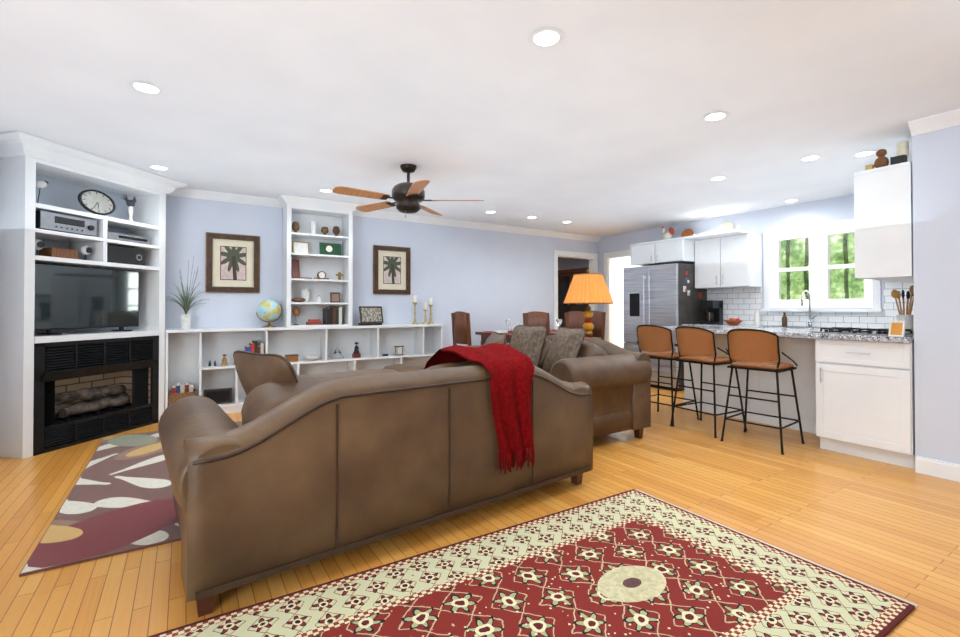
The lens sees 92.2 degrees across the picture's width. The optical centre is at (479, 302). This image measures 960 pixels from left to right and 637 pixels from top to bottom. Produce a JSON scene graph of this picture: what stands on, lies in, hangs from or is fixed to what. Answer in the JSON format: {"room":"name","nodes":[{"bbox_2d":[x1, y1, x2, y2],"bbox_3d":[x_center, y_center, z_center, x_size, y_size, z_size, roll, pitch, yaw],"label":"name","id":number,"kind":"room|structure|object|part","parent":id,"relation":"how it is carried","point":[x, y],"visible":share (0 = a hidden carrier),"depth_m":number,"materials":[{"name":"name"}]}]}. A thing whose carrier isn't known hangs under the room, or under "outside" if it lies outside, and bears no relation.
{"room":"living room","nodes":[
{"label":"living room","id":0,"kind":"room"},
{"bbox_2d":[164,194,639,410],"bbox_3d":[0.121,0.003,7.260,8.940,2.440,0.120,0,-1,-33],"label":"wall","id":1,"kind":"structure","parent":0,"point":[488,280],"depth_m":6.51,"materials":[{"name":"blue paint"}]},
{"bbox_2d":[167,187,282,207],"bbox_3d":[-2.856,-1.196,5.247,1.160,0.085,0.085,0,-1,-33],"label":"crown molding","id":2,"kind":"structure","parent":1,"relation":"attached to","point":[178,192],"depth_m":5.22,"materials":[{"name":"white wood"}]},
{"bbox_2d":[205,232,259,292],"bbox_3d":[-2.823,-0.453,5.289,0.550,0.670,0.034,0,-1,-33],"label":"framed picture","id":3,"kind":"object","parent":1,"relation":"attached to","point":[232,265],"visible":1,"depth_m":5.28,"materials":[{"name":"brown wood"}]},
{"bbox_2d":[373,245,410,294],"bbox_3d":[-1.201,-0.447,6.326,0.540,0.660,0.034,0,-1,-33],"label":"framed picture","id":4,"kind":"object","parent":1,"relation":"attached to","point":[391,269],"visible":0.98,"depth_m":6.32,"materials":[{"name":"brown wood"}]},
{"bbox_2d":[353,209,600,241],"bbox_3d":[0.240,-1.175,7.226,4.650,0.085,0.085,0,-1,-33],"label":"crown molding","id":5,"kind":"structure","parent":1,"relation":"attached to","point":[373,214],"depth_m":6.96,"materials":[{"name":"white wood"}]},
{"bbox_2d":[554,250,597,337],"bbox_3d":[1.685,0.166,8.248,1.070,2.135,0.138,0,-1,-33],"label":"door frame","id":6,"kind":"structure","parent":1,"relation":"attached to","point":[593,258],"depth_m":8.10,"materials":[{"name":"white wood"}]},
{"bbox_2d":[0,387,959,636],"bbox_3d":[0.211,1.235,3.673,13.300,0.100,12.400,0,-1,-33],"label":"floor","id":7,"kind":"structure","parent":0,"point":[892,529],"depth_m":2.48,"materials":[{"name":"brown wood"}]},
{"bbox_2d":[0,131,186,458],"bbox_3d":[-3.470,-0.029,4.139,0.530,2.438,1.480,0,-1,12],"label":"entertainment center","id":8,"kind":"object","parent":7,"relation":"on","point":[82,288],"visible":1,"depth_m":3.98,"materials":[{"name":"white wood"}]},
{"bbox_2d":[24,262,139,334],"bbox_3d":[-3.457,-0.027,4.080,0.220,0.578,0.930,0,-1,12],"label":"tv","id":9,"kind":"object","parent":8,"relation":"on","point":[66,296],"depth_m":4.04,"materials":[{"name":"black glass"}]},
{"bbox_2d":[19,421,240,576],"bbox_3d":[-1.733,1.177,3.576,2.120,0.013,2.470,0,-1,-33],"label":"rug","id":10,"kind":"object","parent":7,"relation":"on","point":[118,500],"visible":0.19,"depth_m":2.58,"materials":[{"name":"multicoloured fabric"}]},
{"bbox_2d":[165,258,443,413],"bbox_3d":[-1.942,0.352,5.676,3.219,1.708,0.415,0,-1,-33],"label":"bookshelf","id":11,"kind":"object","parent":7,"relation":"on","point":[199,361],"visible":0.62,"depth_m":5.46,"materials":[{"name":"white wood"}]},
{"bbox_2d":[276,194,361,326],"bbox_3d":[-1.966,-0.474,5.638,0.940,1.517,0.366,0,-1,-33],"label":"bookcase","id":12,"kind":"object","parent":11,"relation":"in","point":[317,276],"visible":1,"depth_m":5.70,"materials":[{"name":"white wood"}]},
{"bbox_3d":[-2.002,-0.360,5.679,0.614,1.250,0.247,0,-1,-33],"label":"decor bookcase","id":13,"kind":"part","parent":12,"relation":"part of","materials":[{"name":"white wood"}]},
{"bbox_2d":[158,331,593,617],"bbox_3d":[-0.470,0.688,2.732,2.308,0.973,1.163,0,-1,-37],"label":"sofa","id":14,"kind":"object","parent":7,"relation":"on","point":[292,469],"visible":1,"depth_m":2.08,"materials":[{"name":"brown leather"}]},
{"bbox_2d":[233,350,320,442],"bbox_3d":[-1.031,0.471,2.332,0.504,0.504,0.170,0,23,35],"label":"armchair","id":15,"kind":"object","parent":14,"relation":"on","point":[274,372],"depth_m":2.19,"materials":[{"name":"brown leather"}]},
{"bbox_2d":[417,342,534,474],"bbox_3d":[-0.008,0.592,2.784,0.456,0.667,0.683,0,-1,-37],"label":"throw blanket","id":16,"kind":"object","parent":14,"relation":"on","point":[503,376],"depth_m":2.53,"materials":[{"name":"red fabric"}]},
{"bbox_2d":[383,363,425,371],"bbox_3d":[-0.741,0.943,5.109,0.724,0.515,0.724,0,-1,-33],"label":"ottoman","id":17,"kind":"object","parent":7,"relation":"on","point":[405,367],"visible":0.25,"depth_m":4.97,"materials":[{"name":"brown leather"}]},
{"bbox_2d":[451,311,471,345],"bbox_3d":[-0.078,0.661,6.129,0.487,1.100,0.440,0,-1,-33],"label":"chair","id":18,"kind":"object","parent":7,"relation":"on","point":[461,330],"visible":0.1,"depth_m":5.94,"materials":[{"name":"brown wood"}]},
{"bbox_2d":[475,319,561,344],"bbox_3d":[0.784,0.681,6.680,1.560,1.072,0.900,0,-1,-33],"label":"table","id":19,"kind":"object","parent":7,"relation":"on","point":[485,335],"visible":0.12,"depth_m":6.53,"materials":[{"name":"brown wood"}]},
{"bbox_2d":[148,489,917,636],"bbox_3d":[-0.011,1.156,1.514,3.160,0.011,1.330,0,-1,-32],"label":"oriental rug","id":20,"kind":"object","parent":7,"relation":"on","point":[634,563],"visible":1,"depth_m":1.84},
{"bbox_2d":[523,311,549,335],"bbox_3d":[0.856,0.658,5.900,0.440,1.100,0.487,0,-1,-33],"label":"chair","id":21,"kind":"object","parent":7,"relation":"on","point":[535,318],"visible":0.04,"depth_m":6.10,"materials":[{"name":"brown wood"}]},
{"bbox_2d":[467,325,651,438],"bbox_3d":[0.641,0.712,4.547,0.961,0.964,1.808,0,-1,-33],"label":"loveseat","id":22,"kind":"object","parent":7,"relation":"on","point":[616,378],"visible":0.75,"depth_m":3.96,"materials":[{"name":"brown leather"}]},
{"bbox_2d":[504,325,547,371],"bbox_3d":[0.465,0.457,4.769,0.170,0.483,0.483,28,-18,-37],"label":"pillow","id":23,"kind":"object","parent":22,"relation":"on","point":[531,341],"depth_m":4.65,"materials":[{"name":"fabric"}]},
{"bbox_2d":[542,326,585,378],"bbox_3d":[0.775,0.452,4.303,0.170,0.483,0.483,26,-10,-20],"label":"pillow","id":24,"kind":"object","parent":22,"relation":"on","point":[567,342],"depth_m":4.20,"materials":[{"name":"fabric"}]},
{"bbox_2d":[558,267,588,327],"bbox_3d":[2.194,0.251,10.411,0.490,2.010,1.100,0,-1,-33],"label":"tall cabinet","id":25,"kind":"object","parent":7,"relation":"on","point":[565,277],"visible":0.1,"depth_m":10.48,"materials":[{"name":"brown wood"}]},
{"bbox_2d":[564,311,584,327],"bbox_3d":[1.463,0.662,6.287,0.440,1.100,0.487,0,-1,-33],"label":"chair","id":26,"kind":"object","parent":7,"relation":"on","point":[573,319],"visible":0.1,"depth_m":6.46,"materials":[{"name":"brown wood"}]},
{"bbox_2d":[591,311,605,339],"bbox_3d":[1.647,0.672,7.232,0.487,1.100,0.440,0,-1,-33],"label":"chair","id":27,"kind":"object","parent":7,"relation":"on","point":[598,321],"visible":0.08,"depth_m":7.28,"materials":[{"name":"brown wood"}]},
{"bbox_2d":[623,263,706,390],"bbox_3d":[2.720,0.339,6.863,0.786,1.760,0.904,0,-1,-33],"label":"refrigerator","id":28,"kind":"object","parent":7,"relation":"on","point":[665,295],"visible":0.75,"depth_m":6.54,"materials":[{"name":"silver metal"}]},
{"bbox_2d":[637,325,699,426],"bbox_3d":[1.890,0.708,4.773,0.554,0.979,0.496,0,-1,-36],"label":"bar stool","id":29,"kind":"object","parent":7,"relation":"on","point":[655,341],"visible":0.83,"depth_m":4.61,"materials":[{"name":"wrought iron"},{"name":"tan leather"}]},
{"bbox_2d":[670,326,746,437],"bbox_3d":[2.133,0.704,4.375,0.554,0.979,0.496,0,-1,-30],"label":"bar stool","id":30,"kind":"object","parent":7,"relation":"on","point":[696,345],"visible":0.96,"depth_m":4.24,"materials":[{"name":"wrought iron"},{"name":"tan leather"}]},
{"bbox_2d":[720,328,804,454],"bbox_3d":[2.377,0.699,3.920,0.554,0.979,0.496,0,-1,-38],"label":"bar stool","id":31,"kind":"object","parent":7,"relation":"on","point":[753,349],"visible":1,"depth_m":3.79,"materials":[{"name":"wrought iron"},{"name":"leather"}]},
{"bbox_2d":[682,290,882,331],"bbox_3d":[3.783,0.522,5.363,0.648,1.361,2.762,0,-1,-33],"label":"countertop","id":32,"kind":"structure","parent":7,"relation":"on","point":[714,315],"depth_m":6.08,"materials":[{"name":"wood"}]},
{"bbox_2d":[810,337,914,468],"bbox_3d":[3.171,0.735,3.680,0.730,0.900,0.587,0,-1,-33],"label":"base cabinet","id":33,"kind":"object","parent":7,"relation":"on","point":[855,390],"depth_m":3.46,"materials":[{"name":"white wood"}]},
{"bbox_2d":[662,325,913,344],"bbox_3d":[2.747,0.272,4.338,0.800,0.040,2.146,0,-1,-33],"label":"countertop","id":34,"kind":"structure","parent":33,"relation":"on","point":[831,334],"depth_m":3.70,"materials":[{"name":"grey stone"}]},
{"bbox_2d":[0,0,959,236],"bbox_3d":[0.211,-1.305,3.699,13.300,0.100,12.400,0,-1,-33],"label":"ceiling","id":35,"kind":"structure","parent":0,"point":[592,124],"depth_m":2.81,"materials":[{"name":"white paint"}]},
{"bbox_2d":[128,81,163,94],"bbox_3d":[-1.961,-1.262,2.714,0.164,0.005,0.164,-1,-1,42],"label":"recessed light","id":36,"kind":"object","parent":35,"relation":"in","point":[147,88],"depth_m":2.71,"materials":[{"name":"white plastic"}]},
{"bbox_2d":[148,165,169,170],"bbox_3d":[-2.960,-1.246,4.259,0.164,0.005,0.164,0,-1,-18],"label":"recessed light","id":37,"kind":"object","parent":35,"relation":"in","point":[156,167],"depth_m":4.25,"materials":[{"name":"white plastic"}]},
{"bbox_2d":[318,189,332,192],"bbox_3d":[-1.699,-1.237,5.089,0.164,0.005,0.164,-1,-1,42],"label":"recessed light","id":38,"kind":"object","parent":35,"relation":"in","point":[321,190],"depth_m":5.08,"materials":[{"name":"white plastic"}]},
{"bbox_2d":[332,164,483,216],"bbox_3d":[-0.686,-1.007,4.178,1.285,0.483,1.322,0,-1,-33],"label":"ceiling fan","id":39,"kind":"object","parent":35,"relation":"hanging from","point":[408,196],"visible":1,"depth_m":4.11,"materials":[{"name":"brown wood"}]},
{"bbox_2d":[529,28,563,48],"bbox_3d":[0.318,-1.267,2.213,0.164,0.005,0.164,-1,-1,42],"label":"recessed light","id":40,"kind":"object","parent":35,"relation":"in","point":[543,38],"depth_m":2.21,"materials":[{"name":"white plastic"}]},
{"bbox_2d":[701,112,729,121],"bbox_3d":[1.589,-1.257,3.120,0.164,0.005,0.164,0,-1,-18],"label":"recessed light","id":41,"kind":"object","parent":35,"relation":"in","point":[716,116],"depth_m":3.11,"materials":[{"name":"white plastic"}]},
{"bbox_2d":[709,176,727,180],"bbox_3d":[2.381,-1.242,4.611,0.164,0.005,0.164,-1,-1,42],"label":"recessed light","id":42,"kind":"object","parent":35,"relation":"in","point":[718,178],"depth_m":4.61,"materials":[{"name":"white plastic"}]},
{"bbox_2d":[783,199,798,202],"bbox_3d":[3.759,-1.232,5.575,0.164,0.005,0.164,0,-1,-18],"label":"recessed light","id":43,"kind":"object","parent":35,"relation":"in","point":[793,200],"depth_m":5.55,"materials":[{"name":"white plastic"}]},
{"bbox_2d":[798,155,822,160],"bbox_3d":[2.852,-1.248,3.987,0.164,0.005,0.164,-1,-1,42],"label":"recessed light","id":44,"kind":"object","parent":35,"relation":"in","point":[814,157],"depth_m":3.99,"materials":[{"name":"white plastic"}]},
{"bbox_2d":[852,150,876,156],"bbox_3d":[3.224,-1.250,3.868,0.164,0.005,0.164,-1,-1,42],"label":"recessed light","id":45,"kind":"object","parent":35,"relation":"in","point":[865,153],"depth_m":3.86,"materials":[{"name":"white plastic"}]},
{"bbox_2d":[558,257,588,269],"bbox_3d":[2.478,0.037,10.536,0.100,2.440,2.860,0,-1,-33],"label":"wall","id":46,"kind":"structure","parent":0,"point":[566,263],"depth_m":10.93,"materials":[{"name":"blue paint"}]},
{"bbox_2d":[563,270,613,337],"bbox_3d":[1.207,0.413,5.149,0.552,1.575,0.552,0,-1,-33],"label":"table lamp","id":47,"kind":"object","parent":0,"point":[587,288],"visible":0.71,"depth_m":5.00,"materials":[{"name":"orange fabric"}]},
{"bbox_2d":[598,194,883,338],"bbox_3d":[3.578,-0.006,6.420,0.120,2.440,5.020,0,-1,-33],"label":"wall","id":48,"kind":"structure","parent":0,"point":[820,211],"depth_m":6.09,"materials":[{"name":"blue paint"}]},
{"bbox_2d":[604,250,629,343],"bbox_3d":[2.564,0.163,7.989,0.138,2.135,0.970,0,-1,-33],"label":"door frame","id":49,"kind":"structure","parent":48,"relation":"attached to","point":[608,273],"depth_m":8.31,"materials":[{"name":"white wood"}]},
{"bbox_2d":[630,234,693,265],"bbox_3d":[2.820,-0.745,6.941,0.595,0.330,0.900,0,-1,-33],"label":"upper cabinet","id":50,"kind":"object","parent":48,"relation":"attached to","point":[667,250],"depth_m":6.68,"materials":[{"name":"white wood"}]},
{"bbox_2d":[694,230,761,288],"bbox_3d":[3.375,-0.562,6.311,0.335,0.710,0.745,0,-1,-33],"label":"upper cabinet","id":51,"kind":"object","parent":48,"relation":"attached to","point":[727,255],"depth_m":6.12,"materials":[{"name":"white wood"}]},
{"bbox_2d":[707,281,913,328],"bbox_3d":[4.056,-0.205,5.556,0.007,0.980,2.795,0,-1,-33],"label":"backsplash","id":52,"kind":"structure","parent":48,"relation":"attached to","point":[744,304],"depth_m":5.67,"materials":[{"name":"tile"}]},
{"bbox_2d":[761,219,882,311],"bbox_3d":[4.078,-0.425,5.569,0.160,1.060,1.240,0,-1,-33],"label":"kitchen window","id":53,"kind":"structure","parent":48,"relation":"in","point":[817,261],"depth_m":5.57,"materials":[{"name":"white wood"}]},
{"bbox_2d":[912,125,959,463],"bbox_3d":[4.254,-0.058,1.464,0.120,2.440,4.300,0,-1,-33],"label":"wall","id":54,"kind":"structure","parent":0,"point":[936,208],"depth_m":3.14,"materials":[{"name":"blue paint"}]},
{"bbox_2d":[908,108,959,135],"bbox_3d":[4.115,-1.235,1.506,0.085,0.085,4.100,0,-1,-33],"label":"crown molding","id":55,"kind":"structure","parent":54,"relation":"attached to","point":[944,120],"depth_m":3.12,"materials":[{"name":"white wood"}]},
{"bbox_2d":[915,456,959,482],"bbox_3d":[4.141,1.105,1.495,0.026,0.115,4.095,0,-1,-33],"label":"baseboard","id":56,"kind":"structure","parent":54,"relation":"attached to","point":[938,468],"depth_m":3.11,"materials":[{"name":"white wood"}]},
{"bbox_3d":[4.013,-0.034,3.791,1.980,2.440,0.120,0,-1,-33],"label":"wall","id":57,"kind":"structure","parent":0,"visible":0},
{"bbox_2d":[854,161,913,280],"bbox_3d":[3.201,-0.594,3.561,0.567,0.815,0.332,0,-1,-33],"label":"upper cabinet","id":58,"kind":"object","parent":57,"relation":"attached to","point":[883,220],"depth_m":3.40,"materials":[{"name":"white wood"}]},
{"bbox_2d":[893,281,913,282],"bbox_3d":[3.676,-0.591,3.865,0.561,0.815,0.332,0,-1,-33],"label":"upper cabinet","id":59,"kind":"object","parent":57,"relation":"attached to","point":[893,281],"depth_m":3.93,"materials":[{"name":"white wood"}]}
]}

